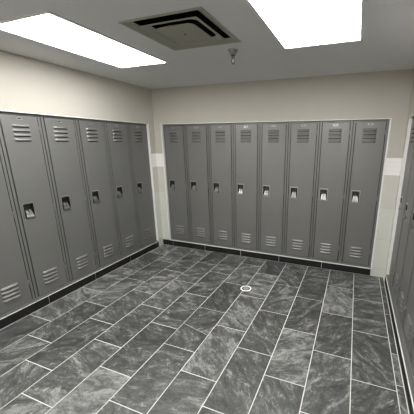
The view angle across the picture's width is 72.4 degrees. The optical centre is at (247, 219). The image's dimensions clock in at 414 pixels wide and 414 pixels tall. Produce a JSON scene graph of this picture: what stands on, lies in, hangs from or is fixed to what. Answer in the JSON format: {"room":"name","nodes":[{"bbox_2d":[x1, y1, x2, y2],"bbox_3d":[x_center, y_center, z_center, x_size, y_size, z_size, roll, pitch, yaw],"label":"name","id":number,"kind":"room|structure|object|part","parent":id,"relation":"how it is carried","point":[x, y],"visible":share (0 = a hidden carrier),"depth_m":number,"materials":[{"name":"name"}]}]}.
{"room":"locker room","nodes":[
{"label":"locker room","id":0,"kind":"room"},
{"bbox_2d":[0,50,162,314],"bbox_3d":[-2.532,-0.129,2.176,0.360,2.442,5.200,6,16,20],"label":"wall","id":1,"kind":"structure","parent":0,"point":[27,84],"depth_m":3.02,"materials":[{"name":"beige paint"}]},
{"bbox_2d":[0,143,34,315],"bbox_3d":[-2.405,-0.024,2.533,0.326,1.829,0.380,6,16,20],"label":"locker","id":2,"kind":"object","parent":1,"relation":"in","point":[16,287],"visible":1,"depth_m":2.64,"materials":[{"name":"grey metal"}]},
{"bbox_2d":[0,112,69,297],"bbox_3d":[-2.268,-0.120,2.881,0.326,1.829,0.380,6,16,20],"label":"locker","id":3,"kind":"object","parent":1,"relation":"in","point":[21,135],"visible":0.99,"depth_m":2.79,"materials":[{"name":"grey metal"}]},
{"bbox_2d":[22,201,35,219],"bbox_3d":[-2.173,-0.090,2.759,0.034,0.164,0.106,6,16,20],"label":"handle","id":4,"kind":"object","parent":3,"relation":"on","point":[28,207],"depth_m":2.76,"materials":[{"name":"silver metal"}]},
{"bbox_2d":[39,115,97,281],"bbox_3d":[-2.131,-0.216,3.230,0.326,1.829,0.380,6,16,20],"label":"locker","id":5,"kind":"object","parent":1,"relation":"in","point":[60,135],"visible":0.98,"depth_m":3.15,"materials":[{"name":"grey metal"}]},
{"bbox_2d":[60,195,71,210],"bbox_3d":[-2.036,-0.186,3.107,0.034,0.164,0.106,6,16,20],"label":"handle","id":6,"kind":"object","parent":5,"relation":"on","point":[65,200],"depth_m":3.11,"materials":[{"name":"silver metal"}]},
{"bbox_2d":[0,242,158,329],"bbox_3d":[-1.967,0.744,3.429,0.010,0.094,2.706,6,16,20],"label":"baseboard","id":7,"kind":"structure","parent":1,"relation":"attached to","point":[28,310],"depth_m":3.19,"materials":[{"name":"black stone"}]},
{"bbox_2d":[0,110,158,319],"bbox_3d":[-1.978,-0.200,3.174,0.039,1.862,2.732,6,16,20],"label":"trim","id":8,"kind":"structure","parent":1,"relation":"attached to","point":[147,124],"depth_m":3.57,"materials":[{"name":"white metal"}]},
{"bbox_2d":[75,118,120,267],"bbox_3d":[-1.994,-0.311,3.579,0.326,1.829,0.380,6,16,20],"label":"locker","id":9,"kind":"object","parent":1,"relation":"in","point":[91,133],"visible":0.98,"depth_m":3.49,"materials":[{"name":"grey metal"}]},
{"bbox_2d":[91,190,99,203],"bbox_3d":[-1.899,-0.281,3.456,0.034,0.164,0.106,6,16,20],"label":"handle","id":10,"kind":"object","parent":9,"relation":"on","point":[95,194],"depth_m":3.46,"materials":[{"name":"silver metal"}]},
{"bbox_2d":[104,121,139,256],"bbox_3d":[-1.857,-0.407,3.927,0.326,1.829,0.380,6,16,20],"label":"locker","id":11,"kind":"object","parent":1,"relation":"in","point":[116,133],"visible":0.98,"depth_m":3.84,"materials":[{"name":"grey metal"}]},
{"bbox_2d":[116,185,122,198],"bbox_3d":[-1.762,-0.377,3.804,0.034,0.164,0.106,6,16,20],"label":"handle","id":12,"kind":"object","parent":11,"relation":"on","point":[119,188],"depth_m":3.81,"materials":[{"name":"silver metal"}]},
{"bbox_2d":[127,123,155,247],"bbox_3d":[-1.719,-0.503,4.276,0.326,1.829,0.380,6,16,20],"label":"locker","id":13,"kind":"object","parent":1,"relation":"in","point":[137,133],"visible":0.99,"depth_m":4.20,"materials":[{"name":"grey metal"}]},
{"bbox_2d":[137,182,142,193],"bbox_3d":[-1.624,-0.473,4.153,0.034,0.164,0.106,6,16,20],"label":"handle","id":14,"kind":"object","parent":13,"relation":"on","point":[139,184],"depth_m":4.17,"materials":[{"name":"silver metal"}]},
{"bbox_2d":[0,244,409,413],"bbox_3d":[-0.762,1.260,1.861,3.433,0.060,5.200,6,16,20],"label":"floor","id":15,"kind":"structure","parent":0,"point":[171,329],"depth_m":2.41,"materials":[{"name":"tile"}]},
{"bbox_2d":[240,286,250,290],"bbox_3d":[-0.025,0.823,3.334,0.132,0.004,0.132,6,16,20],"label":"floor drain","id":16,"kind":"object","parent":15,"relation":"on","point":[243,288],"visible":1,"depth_m":3.33,"materials":[{"name":"white metal"}]},
{"bbox_2d":[0,0,413,88],"bbox_3d":[-0.756,-1.128,1.203,3.433,0.012,5.200,6,16,20],"label":"ceiling","id":17,"kind":"structure","parent":0,"point":[388,43],"depth_m":2.34,"materials":[{"name":"paint"}]},
{"bbox_2d":[0,10,169,68],"bbox_3d":[-1.270,-1.467,2.299,0.607,0.093,1.204,6,16,20],"label":"ceiling light","id":18,"kind":"object","parent":17,"relation":"attached to","point":[46,27],"visible":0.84,"depth_m":2.11,"materials":[{"name":"white plastic"}]},
{"bbox_2d":[118,6,240,50],"bbox_3d":[-0.451,-1.453,1.968,0.618,0.262,0.618,6,16,20],"label":"ceiling vent","id":19,"kind":"object","parent":17,"relation":"in","point":[190,28],"visible":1,"depth_m":2.06,"materials":[{"name":"grey metal"}]},
{"bbox_3d":[-0.451,-1.343,1.999,0.302,0.028,0.302,6,16,20],"label":"plate","id":20,"kind":"part","parent":19,"relation":"part of","materials":[{"name":"beige metal"}]},
{"bbox_2d":[228,48,237,63],"bbox_3d":[-0.128,-1.393,2.390,0.090,0.107,0.090,6,16,20],"label":"sprinkler","id":21,"kind":"object","parent":17,"relation":"attached to","point":[232,51],"visible":1,"depth_m":2.37,"materials":[{"name":"silver metal"}]},
{"bbox_2d":[244,0,365,49],"bbox_3d":[0.380,-1.295,1.690,0.628,0.093,1.192,6,16,20],"label":"ceiling light","id":22,"kind":"object","parent":17,"relation":"attached to","point":[293,24],"visible":1,"depth_m":1.79,"materials":[{"name":"white plastic"}]},
{"bbox_2d":[151,69,413,277],"bbox_3d":[0.227,-0.634,4.035,3.433,2.442,0.360,6,16,20],"label":"wall","id":23,"kind":"structure","parent":0,"point":[382,94],"depth_m":3.46,"materials":[{"name":"beige paint"}]},
{"bbox_2d":[163,124,190,240],"bbox_3d":[-1.069,-0.578,4.553,0.384,1.829,0.326,6,16,20],"label":"locker","id":24,"kind":"object","parent":23,"relation":"in","point":[174,135],"visible":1,"depth_m":4.40,"materials":[{"name":"metal"}]},
{"bbox_2d":[169,180,175,189],"bbox_3d":[-1.197,-0.557,4.461,0.106,0.164,0.034,6,16,20],"label":"handle","id":25,"kind":"object","parent":24,"relation":"on","point":[172,183],"depth_m":4.46,"materials":[{"name":"silver metal"}]},
{"bbox_2d":[185,124,211,243],"bbox_3d":[-0.704,-0.540,4.420,0.384,1.829,0.326,6,16,20],"label":"locker","id":26,"kind":"object","parent":23,"relation":"in","point":[196,135],"visible":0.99,"depth_m":4.27,"materials":[{"name":"grey metal"}]},
{"bbox_2d":[191,181,196,191],"bbox_3d":[-0.832,-0.519,4.327,0.106,0.164,0.034,6,16,20],"label":"handle","id":27,"kind":"object","parent":26,"relation":"on","point":[193,183],"depth_m":4.33,"materials":[{"name":"silver metal"}]},
{"bbox_2d":[208,123,234,246],"bbox_3d":[-0.339,-0.502,4.286,0.384,1.829,0.326,6,16,20],"label":"locker","id":28,"kind":"object","parent":23,"relation":"in","point":[221,140],"visible":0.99,"depth_m":4.13,"materials":[{"name":"grey metal"}]},
{"bbox_2d":[213,182,219,192],"bbox_3d":[-0.467,-0.481,4.194,0.106,0.164,0.034,6,16,20],"label":"handle","id":29,"kind":"object","parent":28,"relation":"on","point":[216,185],"depth_m":4.19,"materials":[{"name":"silver metal"}]},
{"bbox_2d":[233,123,259,250],"bbox_3d":[0.026,-0.464,4.153,0.384,1.829,0.326,6,16,20],"label":"locker","id":30,"kind":"object","parent":23,"relation":"in","point":[246,136],"visible":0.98,"depth_m":4.00,"materials":[{"name":"grey metal"}]},
{"bbox_2d":[237,183,243,194],"bbox_3d":[-0.102,-0.444,4.061,0.106,0.164,0.034,6,16,20],"label":"handle","id":31,"kind":"object","parent":30,"relation":"on","point":[240,186],"depth_m":4.06,"materials":[{"name":"silver metal"}]},
{"bbox_2d":[163,239,370,275],"bbox_3d":[0.079,0.534,4.210,3.262,0.094,0.010,6,16,20],"label":"baseboard","id":32,"kind":"structure","parent":23,"relation":"attached to","point":[343,268],"depth_m":4.10,"materials":[{"name":"black stone"}]},
{"bbox_2d":[259,122,288,253],"bbox_3d":[0.391,-0.427,4.020,0.384,1.829,0.326,6,16,20],"label":"locker","id":33,"kind":"object","parent":23,"relation":"in","point":[274,136],"visible":1,"depth_m":3.87,"materials":[{"name":"grey metal"}]},
{"bbox_2d":[263,185,269,196],"bbox_3d":[0.263,-0.406,3.928,0.106,0.164,0.034,6,16,20],"label":"handle","id":34,"kind":"object","parent":33,"relation":"on","point":[266,188],"depth_m":3.93,"materials":[{"name":"silver metal"}]},
{"bbox_2d":[160,118,391,268],"bbox_3d":[0.151,-0.405,3.939,3.150,1.862,0.039,6,16,20],"label":"trim","id":35,"kind":"structure","parent":23,"relation":"attached to","point":[162,136],"depth_m":3.91,"materials":[{"name":"white metal"}]},
{"bbox_2d":[284,121,319,257],"bbox_3d":[0.756,-0.389,3.887,0.384,1.829,0.326,6,16,20],"label":"locker","id":36,"kind":"object","parent":23,"relation":"in","point":[303,140],"visible":0.99,"depth_m":3.74,"materials":[{"name":"grey metal"}]},
{"bbox_2d":[290,186,297,198],"bbox_3d":[0.628,-0.368,3.794,0.106,0.164,0.034,6,16,20],"label":"handle","id":37,"kind":"object","parent":36,"relation":"on","point":[293,189],"depth_m":3.79,"materials":[{"name":"silver metal"}]},
{"bbox_2d":[311,120,353,261],"bbox_3d":[1.122,-0.351,3.753,0.384,1.829,0.326,6,16,20],"label":"locker","id":38,"kind":"object","parent":23,"relation":"in","point":[335,137],"visible":1,"depth_m":3.61,"materials":[{"name":"grey metal"}]},
{"bbox_2d":[319,188,327,200],"bbox_3d":[0.994,-0.330,3.661,0.106,0.164,0.034,6,16,20],"label":"handle","id":39,"kind":"object","parent":38,"relation":"on","point":[323,192],"depth_m":3.66,"materials":[{"name":"silver metal"}]},
{"bbox_2d":[340,120,389,266],"bbox_3d":[1.487,-0.313,3.620,0.384,1.829,0.326,6,16,20],"label":"locker","id":40,"kind":"object","parent":23,"relation":"in","point":[369,137],"visible":1,"depth_m":3.47,"materials":[{"name":"grey metal"}]},
{"bbox_2d":[350,190,360,202],"bbox_3d":[1.359,-0.292,3.528,0.106,0.164,0.034,6,16,20],"label":"handle","id":41,"kind":"object","parent":40,"relation":"on","point":[355,195],"depth_m":3.53,"materials":[{"name":"silver metal"}]},
{"bbox_2d":[384,77,413,377],"bbox_3d":[1.014,0.237,0.881,0.360,2.442,5.200,6,16,20],"label":"wall","id":42,"kind":"structure","parent":0,"point":[411,106],"depth_m":3.11,"materials":[{"name":"beige paint"}]},
{"bbox_2d":[384,276,413,413],"bbox_3d":[1.233,1.075,2.261,0.010,0.094,2.706,6,16,20],"label":"baseboard","id":43,"kind":"structure","parent":42,"relation":"attached to","point":[408,396],"depth_m":2.20,"materials":[{"name":"black stone"}]},
{"bbox_2d":[385,115,413,410],"bbox_3d":[1.249,0.134,1.996,0.039,1.862,2.732,6,16,20],"label":"trim","id":44,"kind":"structure","parent":42,"relation":"attached to","point":[409,375],"depth_m":2.97,"materials":[{"name":"white"}]},
{"bbox_2d":[389,117,413,288],"bbox_3d":[1.814,-0.138,2.986,0.326,1.829,0.380,6,16,20],"label":"locker","id":45,"kind":"object","parent":42,"relation":"in","point":[410,153],"visible":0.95,"depth_m":3.00,"materials":[{"name":"grey metal"}]},
{"bbox_2d":[393,156,413,305],"bbox_3d":[1.677,-0.042,2.637,0.326,1.829,0.380,6,16,20],"label":"locker","id":46,"kind":"object","parent":42,"relation":"in","point":[409,207],"visible":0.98,"depth_m":2.72,"materials":[{"name":"grey metal"}]},
{"bbox_2d":[397,208,413,330],"bbox_3d":[1.539,0.054,2.289,0.326,1.829,0.380,6,16,20],"label":"locker","id":47,"kind":"object","parent":42,"relation":"in","point":[408,269],"visible":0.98,"depth_m":2.44,"materials":[{"name":"grey metal"}]},
{"bbox_2d":[403,271,413,363],"bbox_3d":[1.402,0.150,1.940,0.326,1.829,0.380,6,16,20],"label":"locker","id":48,"kind":"object","parent":42,"relation":"in","point":[408,330],"visible":1,"depth_m":2.17,"materials":[{"name":"grey metal"}]},
{"bbox_2d":[410,348,413,376],"bbox_3d":[1.265,0.245,1.592,0.326,1.829,0.380,6,16,20],"label":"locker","id":49,"kind":"object","parent":42,"relation":"in","point":[412,358],"visible":1,"depth_m":1.98,"materials":[{"name":"grey metal"}]},
{"bbox_3d":[1.127,0.232,1.642,0.030,1.791,0.317,6,16,20],"label":"door","id":50,"kind":"part","parent":49,"relation":"part of","materials":[{"name":"grey metal"}]}
]}

